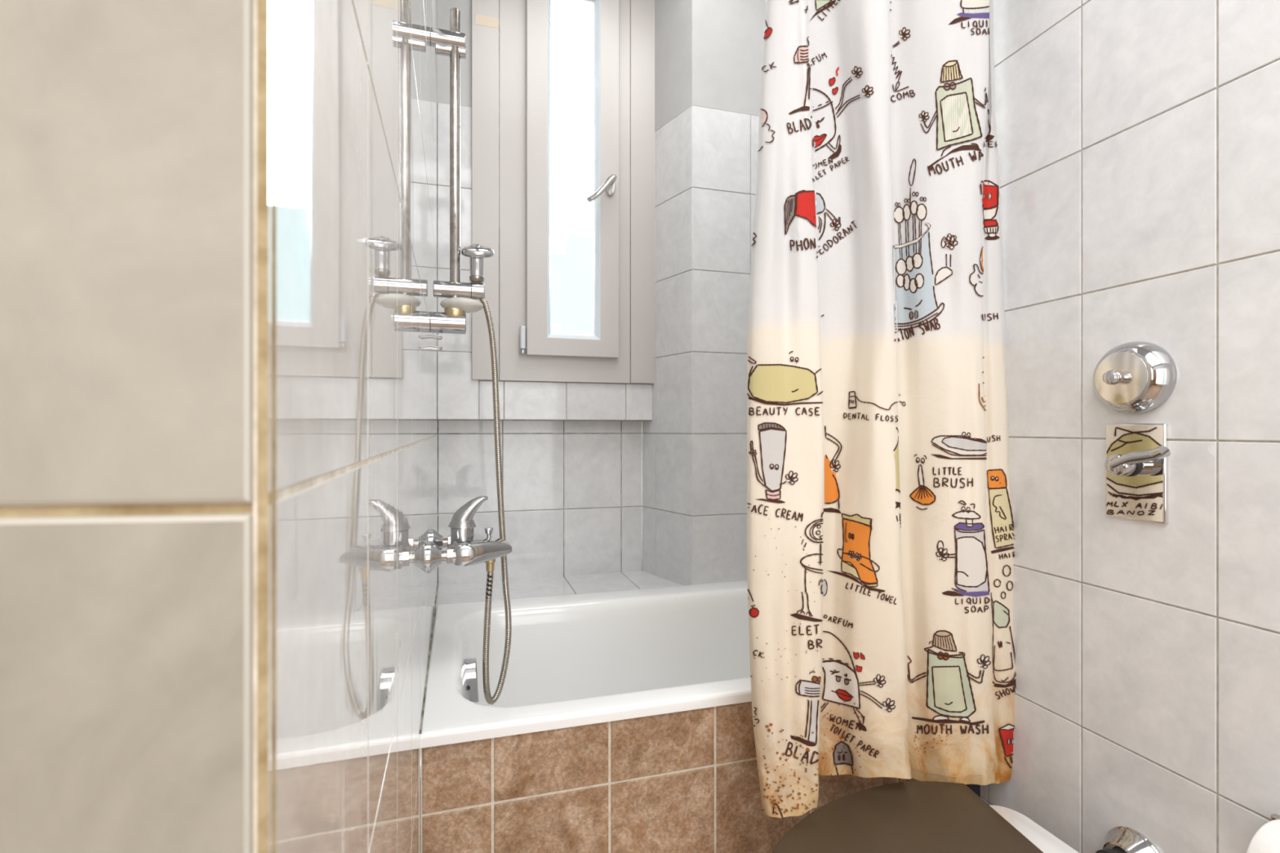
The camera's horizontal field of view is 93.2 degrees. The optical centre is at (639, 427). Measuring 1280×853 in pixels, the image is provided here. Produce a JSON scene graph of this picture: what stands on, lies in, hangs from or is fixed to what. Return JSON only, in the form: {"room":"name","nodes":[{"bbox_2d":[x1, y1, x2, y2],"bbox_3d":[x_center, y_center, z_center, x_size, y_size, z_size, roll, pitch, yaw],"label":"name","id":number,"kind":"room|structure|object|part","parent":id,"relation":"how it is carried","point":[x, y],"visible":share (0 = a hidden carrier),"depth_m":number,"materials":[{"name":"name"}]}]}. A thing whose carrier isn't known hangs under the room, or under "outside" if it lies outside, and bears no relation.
{"room":"bathroom","nodes":[
{"label":"bathroom","id":0,"kind":"room"},
{"bbox_2d":[0,0,275,852],"bbox_3d":[-0.608,-0.250,0.126,0.998,2.620,0.012,0,0,-6],"label":"wall","id":1,"kind":"structure","parent":0,"point":[126,126],"depth_m":0.17,"materials":[{"name":"beige tile"}]},
{"bbox_2d":[257,0,268,852],"bbox_3d":[-0.111,-0.250,0.177,0.004,2.620,0.005,0,0,-16],"label":"trim","id":2,"kind":"structure","parent":1,"relation":"attached to","point":[262,5],"depth_m":0.18,"materials":[{"name":"tile"}]},
{"bbox_2d":[253,0,438,852],"bbox_3d":[-0.389,-0.250,1.042,0.030,2.620,1.821,0,0,-17],"label":"wall","id":3,"kind":"structure","parent":0,"point":[357,437],"depth_m":0.32,"materials":[{"name":"glass"}]},
{"bbox_2d":[420,580,438,733],"bbox_3d":[-0.491,0.482,1.428,0.003,0.003,0.989,0,0,-17],"label":"trim","id":4,"kind":"structure","parent":3,"relation":"attached to","point":[437,580],"depth_m":1.20,"materials":[{"name":"tile"}]},
{"bbox_2d":[430,7,484,350],"bbox_3d":[-0.410,-0.556,1.359,0.117,0.761,0.072,0,0,-16],"label":"shower rail","id":5,"kind":"object","parent":3,"relation":"attached to","point":[461,296],"visible":0.98,"depth_m":1.35,"materials":[{"name":"silver metal"}]},
{"bbox_2d":[440,297,483,313],"bbox_3d":[-0.401,-0.276,1.362,0.094,0.033,0.072,0,0,-16],"label":"soap tray","id":6,"kind":"object","parent":5,"relation":"on","point":[451,304],"depth_m":1.34,"materials":[{"name":"white ceramic"}]},
{"bbox_2d":[461,244,494,283],"bbox_3d":[-0.370,-0.375,1.378,0.074,0.092,0.069,0,0,-16],"label":"shower","id":7,"kind":"object","parent":5,"relation":"attached to","point":[477,253],"visible":1,"depth_m":1.36,"materials":[{"name":"silver metal"}]},
{"bbox_3d":[-0.370,-0.373,1.373,0.033,0.080,0.035,0,0,-16],"label":"shower handle","id":8,"kind":"part","parent":7,"relation":"part of","materials":[{"name":"silver metal"}]},
{"bbox_2d":[426,495,511,573],"bbox_3d":[-0.369,0.221,1.321,0.174,0.145,0.214,0,0,-16],"label":"mixer tap","id":9,"kind":"object","parent":3,"relation":"attached to","point":[466,547],"visible":0.99,"depth_m":1.29,"materials":[{"name":"silver metal"}]},
{"bbox_2d":[453,544,475,566],"bbox_3d":[-0.383,0.262,1.318,0.048,0.047,0.184,0,0,-16],"label":"tap","id":10,"kind":"object","parent":9,"relation":"on","point":[464,555],"depth_m":1.23,"materials":[{"name":"silver metal"}]},
{"bbox_3d":[-0.375,0.182,1.320,0.084,0.066,0.062,0,0,-16],"label":"lever handle","id":11,"kind":"part","parent":9,"relation":"part of","materials":[{"name":"silver metal"}]},
{"bbox_3d":[-0.345,0.262,1.329,0.122,0.053,0.168,0,0,-16],"label":"spout","id":12,"kind":"part","parent":9,"relation":"part of","materials":[{"name":"silver metal"}]},
{"bbox_3d":[-0.333,0.235,1.332,0.019,0.030,0.019,0,0,-16],"label":"diverter knob","id":13,"kind":"part","parent":9,"relation":"part of","materials":[{"name":"silver metal"}]},
{"bbox_2d":[479,298,511,705],"bbox_3d":[-0.323,0.158,1.361,0.071,0.917,0.073,0,0,-28],"label":"shower hose","id":14,"kind":"object","parent":9,"relation":"attached to","point":[490,565],"visible":0.99,"depth_m":1.37,"materials":[{"name":"silver metal"}]},
{"bbox_3d":[0.208,-1.140,1.031,1.108,0.025,0.025,0,0,-16],"label":"curtain rod","id":15,"kind":"object","parent":3,"relation":"attached to","visible":0},
{"bbox_2d":[746,0,1016,817],"bbox_3d":[0.467,-0.203,1.102,0.622,1.804,0.124,0,0,-16],"label":"shower curtain","id":16,"kind":"object","parent":15,"relation":"hanging from","point":[880,523],"visible":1,"depth_m":1.11,"materials":[{"name":"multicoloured fabric"}]},
{"bbox_2d":[437,0,479,419],"bbox_3d":[-0.575,-0.792,1.880,0.142,1.535,0.052,0,0,-16],"label":"wall","id":17,"kind":"structure","parent":0,"point":[458,394],"depth_m":1.86,"materials":[{"name":"grey tile"}]},
{"bbox_2d":[479,380,652,420],"bbox_3d":[-0.230,-0.086,1.961,0.565,0.122,0.012,0,0,-16],"label":"sill","id":18,"kind":"structure","parent":17,"relation":"attached to","point":[518,400],"depth_m":1.95,"materials":[{"name":"grey tile"}]},
{"bbox_2d":[437,420,642,584],"bbox_3d":[-0.315,0.241,2.002,0.671,0.546,0.012,0,0,-16],"label":"wall","id":19,"kind":"structure","parent":0,"point":[572,490],"depth_m":2.00,"materials":[{"name":"grey tile"}]},
{"bbox_2d":[437,419,648,421],"bbox_3d":[-0.295,-0.086,1.977,0.700,0.124,0.055,0,0,-16],"label":"trim","id":20,"kind":"structure","parent":19,"relation":"attached to","point":[437,420],"depth_m":1.91,"materials":[{"name":"tile"}]},
{"bbox_2d":[435,570,681,611],"bbox_3d":[-0.225,0.499,1.873,0.771,0.012,0.290,0,0,-16],"label":"ledge","id":21,"kind":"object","parent":19,"relation":"attached to","point":[462,593],"depth_m":1.89,"materials":[{"name":"grey tile"}]},
{"bbox_2d":[642,0,693,585],"bbox_3d":[0.087,-0.523,1.998,0.033,2.074,0.317,0,0,-33],"label":"wall","id":22,"kind":"structure","parent":0,"point":[667,438],"depth_m":1.94,"materials":[{"name":"grey tile"}]},
{"bbox_2d":[420,701,919,852],"bbox_3d":[0.183,0.775,1.117,1.108,0.570,0.013,0,0,-16],"label":"wall","id":23,"kind":"structure","parent":0,"point":[687,781],"depth_m":1.04,"materials":[{"name":"brown tile"}]},
{"bbox_2d":[420,580,751,748],"bbox_3d":[0.080,0.683,1.457,1.112,0.402,0.732,0,0,-16],"label":"bathtub","id":24,"kind":"object","parent":23,"relation":"on","point":[590,658],"visible":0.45,"depth_m":1.63,"materials":[{"name":"white ceramic"}]},
{"bbox_2d":[691,0,765,585],"bbox_3d":[0.349,-0.523,1.933,0.407,2.074,0.041,0,0,-16],"label":"wall","id":25,"kind":"structure","parent":0,"point":[725,144],"depth_m":1.89,"materials":[{"name":"grey tile"}]},
{"bbox_2d":[980,0,1279,852],"bbox_3d":[0.934,-0.250,0.473,0.012,2.620,3.620,0,0,-15],"label":"wall","id":26,"kind":"structure","parent":0,"point":[1139,140],"depth_m":0.96,"materials":[{"name":"grey tile"}]},
{"bbox_2d":[1095,826,1159,852],"bbox_3d":[0.752,0.694,0.953,0.098,0.097,0.097,0,0,-16],"label":"pipe","id":27,"kind":"object","parent":26,"relation":"attached to","point":[1120,839],"visible":1,"depth_m":0.96,"materials":[{"name":"silver metal"}]},
{"bbox_2d":[1093,341,1177,414],"bbox_3d":[0.768,-0.080,0.961,0.064,0.117,0.117,0,0,-16],"label":"shower valve","id":28,"kind":"object","parent":26,"relation":"attached to","point":[1134,377],"visible":1,"depth_m":0.94,"materials":[{"name":"silver metal"}]},
{"bbox_3d":[0.750,-0.080,0.957,0.027,0.024,0.024,0,0,-16],"label":"knob","id":29,"kind":"part","parent":28,"relation":"part of","materials":[{"name":"silver metal"}]},
{"bbox_3d":[0.763,-0.080,0.960,0.002,0.083,0.083,0,0,-15],"label":"push plate","id":30,"kind":"part","parent":28,"relation":"part of","materials":[{"name":"silver metal"}]},
{"bbox_2d":[1104,423,1170,524],"bbox_3d":[0.768,0.070,0.945,0.071,0.154,0.122,0,0,-16],"label":"valve","id":31,"kind":"object","parent":26,"relation":"attached to","point":[1136,464],"visible":1,"depth_m":0.95,"materials":[{"name":"silver metal"}]},
{"bbox_3d":[0.755,0.051,0.920,0.033,0.049,0.083,0,0,-16],"label":"lever","id":32,"kind":"part","parent":31,"relation":"part of","materials":[{"name":"silver metal"}]},
{"bbox_3d":[0.771,0.058,0.949,0.045,0.035,0.035,0,0,-16],"label":"stem","id":33,"kind":"part","parent":31,"relation":"part of","materials":[{"name":"silver metal"}]},
{"bbox_2d":[1271,813,1279,821],"bbox_3d":[0.818,0.545,0.768,0.062,0.072,0.050,0,0,-16],"label":"paper holder","id":34,"kind":"object","parent":26,"relation":"attached to","point":[1274,816],"visible":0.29,"depth_m":0.79,"materials":[{"name":"silver metal"}]},
{"bbox_2d":[1246,819,1279,852],"bbox_3d":[0.807,0.543,0.711,0.110,0.108,0.101,0,0,-16],"label":"toilet paper roll","id":35,"kind":"object","parent":34,"relation":"on","point":[1266,839],"visible":1,"depth_m":0.74,"materials":[{"name":"white paper"}]},
{"bbox_3d":[-0.004,1.066,0.155,2.200,0.012,3.600,0,0,-16],"label":"floor","id":36,"kind":"structure","parent":0,"visible":0},
{"bbox_2d":[772,781,1079,852],"bbox_3d":[0.437,0.851,0.895,0.536,0.415,0.382,0,0,-16],"label":"toilet","id":37,"kind":"object","parent":36,"relation":"on","point":[911,816],"visible":1,"depth_m":0.98,"materials":[{"name":"brown plastic"}]},
{"bbox_3d":[0.446,0.865,0.898,0.517,0.388,0.354,0,0,-16],"label":"bowl","id":38,"kind":"part","parent":37,"relation":"part of","materials":[{"name":"white ceramic"}]},
{"bbox_2d":[965,784,980,797],"bbox_3d":[0.676,0.868,1.238,0.034,0.385,0.022,0,0,-16],"label":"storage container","id":39,"kind":"object","parent":36,"relation":"on","point":[975,788],"visible":0.02,"depth_m":1.23,"materials":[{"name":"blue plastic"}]},
{"bbox_3d":[-0.224,-1.529,1.982,0.602,0.062,0.072,0,0,-16],"label":"lintel","id":40,"kind":"object","parent":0,"visible":0},
{"bbox_2d":[471,0,655,383],"bbox_3d":[-0.226,-0.824,1.921,0.594,1.352,0.168,0,0,-16],"label":"window","id":41,"kind":"structure","parent":40,"relation":"attached to","point":[511,39],"depth_m":1.91,"materials":[{"name":"grey"}]},
{"bbox_3d":[-0.486,-0.824,1.899,0.082,1.352,0.062,0,0,-16],"label":"casing","id":42,"kind":"part","parent":41,"relation":"part of","materials":[{"name":"grey"}]},
{"bbox_3d":[-0.216,-0.846,1.947,0.298,1.237,0.045,0,0,-16],"label":"sash","id":43,"kind":"part","parent":41,"relation":"part of","materials":[{"name":"grey"}]},
{"bbox_3d":[-0.110,-0.748,1.897,0.053,0.102,0.118,0,0,38],"label":"handle lever","id":44,"kind":"part","parent":41,"relation":"part of","materials":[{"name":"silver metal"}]},
{"bbox_3d":[0.002,-0.824,2.043,0.087,1.352,0.062,0,0,-16],"label":"casing","id":45,"kind":"part","parent":41,"relation":"part of","materials":[{"name":"grey"}]},
{"label":"outside","id":46,"kind":"structure","parent":0,"visible":0},
{"bbox_2d":[551,232,593,334],"bbox_3d":[0.402,1.062,6.583,10.500,5.997,0.400,0,0,-16],"label":"window pane","id":47,"kind":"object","parent":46,"point":[571,255],"depth_m":6.05,"materials":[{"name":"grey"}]}
]}

